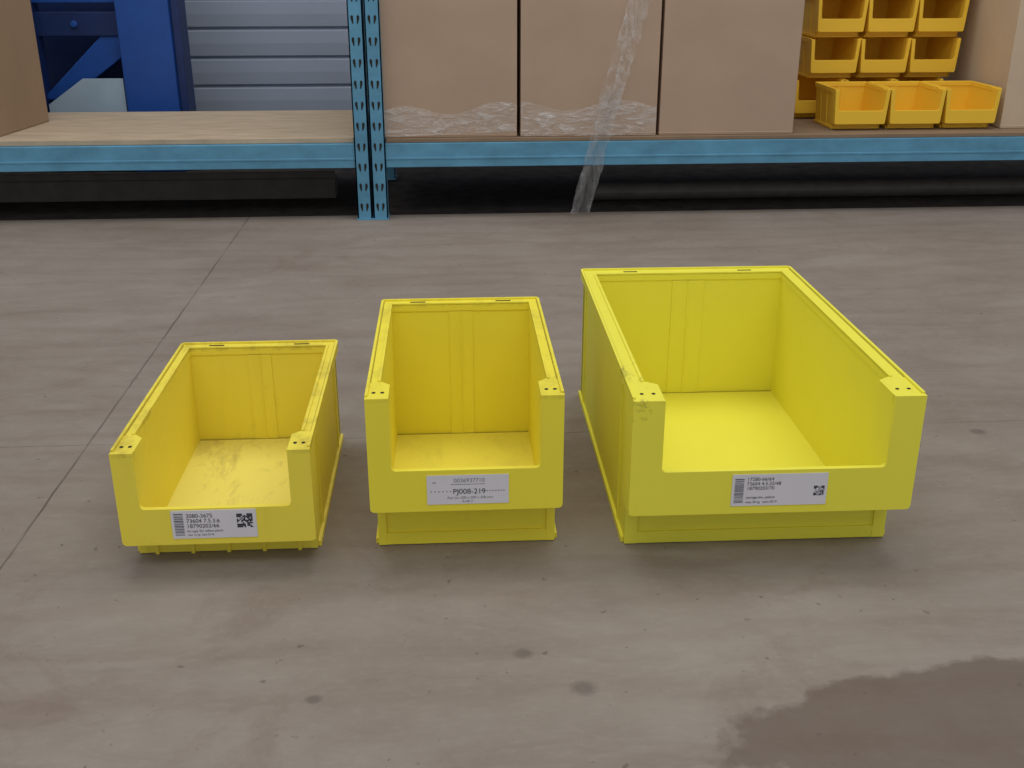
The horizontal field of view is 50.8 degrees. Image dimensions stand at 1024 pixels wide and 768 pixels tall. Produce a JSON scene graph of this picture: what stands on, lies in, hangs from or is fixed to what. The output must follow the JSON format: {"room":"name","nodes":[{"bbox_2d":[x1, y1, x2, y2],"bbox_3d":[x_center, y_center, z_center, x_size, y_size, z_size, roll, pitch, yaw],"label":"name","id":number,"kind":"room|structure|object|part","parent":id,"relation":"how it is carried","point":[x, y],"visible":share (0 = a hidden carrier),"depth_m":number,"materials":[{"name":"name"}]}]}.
{"room":"warehouse","nodes":[
{"label":"warehouse","id":0,"kind":"room"},
{"bbox_2d":[0,160,1023,767],"bbox_3d":[-0.088,0.096,1.529,8.000,0.050,5.170,-1,22,-3],"label":"floor","id":1,"kind":"structure","parent":0,"point":[583,647],"depth_m":1.21,"materials":[{"name":"grey concrete"}]},
{"bbox_2d":[30,0,195,171],"bbox_3d":[-1.557,-1.242,3.185,1.125,1.206,0.180,-1,22,-3],"label":"steel frame","id":2,"kind":"object","parent":1,"relation":"on","point":[95,55],"visible":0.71,"depth_m":3.26,"materials":[{"name":"blue metal"}]},
{"bbox_3d":[-1.565,-1.107,3.244,1.110,0.900,0.170,-1,22,-3],"label":"panel","id":3,"kind":"part","parent":2,"relation":"part of","materials":[{"name":"blue metal"}]},
{"bbox_2d":[0,171,337,202],"bbox_3d":[-1.340,-0.543,2.963,1.700,0.076,0.060,-1,22,-3],"label":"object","id":4,"kind":"object","parent":1,"relation":"on","point":[282,184],"visible":1,"depth_m":2.96,"materials":[{"name":"black"}]},
{"bbox_2d":[109,339,343,553],"bbox_3d":[-0.329,0.074,1.321,0.209,0.146,0.344,-1,22,-3],"label":"storage bin","id":5,"kind":"object","parent":1,"relation":"on","point":[234,445],"visible":1,"depth_m":1.34,"materials":[{"name":"yellow plastic"}]},
{"bbox_2d":[364,297,564,544],"bbox_3d":[-0.059,0.041,1.327,0.211,0.201,0.344,-1,22,-3],"label":"storage bin","id":6,"kind":"object","parent":1,"relation":"on","point":[464,398],"visible":1,"depth_m":1.42,"materials":[{"name":"yellow plastic"}]},
{"bbox_2d":[0,0,1023,219],"bbox_3d":[-0.221,-1.221,2.724,4.341,1.500,0.569,-1,22,-3],"label":"shelving rack","id":7,"kind":"object","parent":1,"relation":"on","point":[355,138],"visible":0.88,"depth_m":2.71,"materials":[{"name":"blue metal"}]},
{"bbox_2d":[0,0,48,136],"bbox_3d":[-1.491,-0.949,2.686,0.452,0.617,0.302,2,22,4],"label":"cardboard box","id":8,"kind":"object","parent":7,"relation":"on","point":[23,105],"visible":1,"depth_m":2.76,"materials":[{"name":"brown cardboard"}]},
{"bbox_2d":[379,0,516,137],"bbox_3d":[-0.172,-0.953,2.805,0.343,0.540,0.457,-1,22,-3],"label":"cardboard box","id":9,"kind":"object","parent":7,"relation":"on","point":[447,64],"visible":0.9,"depth_m":2.63,"materials":[{"name":"brown cardboard"}]},
{"bbox_2d":[525,108,641,129],"bbox_3d":[0.192,-0.665,2.694,0.342,0.087,0.004,-1,22,-3],"label":"plastic film","id":10,"kind":"object","parent":7,"relation":"on","point":[545,114],"visible":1,"depth_m":2.69,"materials":[{"name":"white"}]},
{"bbox_2d":[517,0,661,135],"bbox_3d":[0.178,-0.961,2.825,0.345,0.540,0.457,-1,22,-3],"label":"cardboard box","id":11,"kind":"object","parent":7,"relation":"on","point":[578,60],"visible":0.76,"depth_m":2.65,"materials":[{"name":"brown cardboard"}]},
{"bbox_2d":[656,0,804,134],"bbox_3d":[0.529,-0.969,2.846,0.346,0.540,0.457,-1,22,-3],"label":"cardboard box","id":12,"kind":"object","parent":7,"relation":"on","point":[726,66],"visible":0.76,"depth_m":2.67,"materials":[{"name":"brown cardboard"}]},
{"bbox_2d":[794,75,844,117],"bbox_3d":[0.838,-0.821,3.059,0.137,0.106,0.200,-1,22,-3],"label":"bin","id":13,"kind":"object","parent":7,"relation":"on","point":[805,101],"visible":0.23,"depth_m":3.02,"materials":[{"name":"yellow plastic"}]},
{"bbox_2d":[798,35,860,77],"bbox_3d":[0.872,-0.922,3.025,0.137,0.106,0.200,-1,22,-3],"label":"bin","id":14,"kind":"object","parent":13,"relation":"on","point":[820,57],"visible":0.75,"depth_m":2.98,"materials":[{"name":"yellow plastic"}]},
{"bbox_2d":[802,0,868,37],"bbox_3d":[0.882,-1.023,2.990,0.137,0.106,0.200,-1,22,-3],"label":"bin","id":15,"kind":"object","parent":14,"relation":"on","point":[821,18],"visible":0.88,"depth_m":2.94,"materials":[{"name":"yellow plastic"}]},
{"bbox_2d":[814,81,890,128],"bbox_3d":[0.895,-0.738,2.854,0.145,0.105,0.170,-1,22,-3],"label":"bin","id":16,"kind":"object","parent":7,"relation":"on","point":[847,104],"visible":1,"depth_m":2.84,"materials":[{"name":"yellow plastic"}]},
{"bbox_2d":[842,76,893,81],"bbox_3d":[0.976,-0.824,3.067,0.137,0.106,0.200,-1,22,-3],"label":"bin","id":17,"kind":"object","parent":7,"relation":"on","point":[851,78],"visible":0.13,"depth_m":3.10,"materials":[{"name":"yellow plastic"}]},
{"bbox_2d":[851,36,910,77],"bbox_3d":[1.011,-0.925,3.033,0.137,0.106,0.200,-1,22,-3],"label":"bin","id":18,"kind":"object","parent":17,"relation":"on","point":[878,56],"visible":0.62,"depth_m":2.98,"materials":[{"name":"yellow plastic"}]},
{"bbox_2d":[858,0,918,36],"bbox_3d":[1.021,-1.026,2.998,0.137,0.106,0.200,-1,22,-3],"label":"bin","id":19,"kind":"object","parent":18,"relation":"on","point":[884,18],"visible":0.82,"depth_m":2.94,"materials":[{"name":"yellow plastic"}]},
{"bbox_2d":[868,81,946,128],"bbox_3d":[1.041,-0.741,2.862,0.145,0.105,0.170,-1,22,-3],"label":"bin","id":20,"kind":"object","parent":7,"relation":"on","point":[912,104],"visible":0.81,"depth_m":2.83,"materials":[{"name":"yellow plastic"}]},
{"bbox_2d":[889,76,943,80],"bbox_3d":[1.115,-0.828,3.075,0.137,0.106,0.200,-1,22,-3],"label":"bin","id":21,"kind":"object","parent":7,"relation":"on","point":[900,78],"visible":0.12,"depth_m":3.10,"materials":[{"name":"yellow plastic"}]},
{"bbox_2d":[900,36,960,76],"bbox_3d":[1.150,-0.929,3.042,0.137,0.106,0.200,-1,22,-3],"label":"bin","id":22,"kind":"object","parent":21,"relation":"on","point":[928,56],"visible":0.57,"depth_m":2.99,"materials":[{"name":"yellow plastic"}]},
{"bbox_2d":[908,0,969,36],"bbox_3d":[1.159,-1.029,3.006,0.137,0.106,0.200,-1,22,-3],"label":"bin","id":23,"kind":"object","parent":22,"relation":"on","point":[934,18],"visible":0.73,"depth_m":2.94,"materials":[{"name":"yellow plastic"}]},
{"bbox_2d":[922,81,1001,127],"bbox_3d":[1.187,-0.745,2.871,0.145,0.105,0.170,-1,22,-3],"label":"bin","id":24,"kind":"object","parent":7,"relation":"on","point":[967,104],"visible":0.84,"depth_m":2.83,"materials":[{"name":"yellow plastic"}]},
{"bbox_2d":[939,0,1023,127],"bbox_3d":[1.467,-0.989,2.948,0.400,0.500,0.432,-1,22,-3],"label":"cardboard box","id":25,"kind":"object","parent":7,"relation":"on","point":[991,50],"visible":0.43,"depth_m":2.83,"materials":[{"name":"brown cardboard"}]},
{"bbox_2d":[578,266,926,543],"bbox_3d":[0.270,0.013,1.399,0.313,0.200,0.501,-1,22,-3],"label":"storage bin","id":26,"kind":"object","parent":1,"relation":"on","point":[727,403],"visible":1,"depth_m":1.41,"materials":[{"name":"yellow plastic"}]},
{"bbox_2d":[588,177,1023,199],"bbox_3d":[1.311,-0.556,3.031,2.200,0.048,0.048,-1,22,-3],"label":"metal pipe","id":27,"kind":"object","parent":1,"relation":"on","point":[1010,185],"visible":1,"depth_m":2.98,"materials":[{"name":"metal"}]},
{"bbox_3d":[-0.255,-2.278,3.408,8.000,3.050,0.100,-1,22,-3],"label":"wall","id":28,"kind":"structure","parent":0,"visible":0},
{"bbox_2d":[185,0,351,110],"bbox_3d":[-0.251,-1.998,3.449,6.400,2.400,0.027,-1,22,-3],"label":"door","id":29,"kind":"structure","parent":28,"relation":"in","point":[247,55],"depth_m":3.74,"materials":[{"name":"paint"}]}
]}

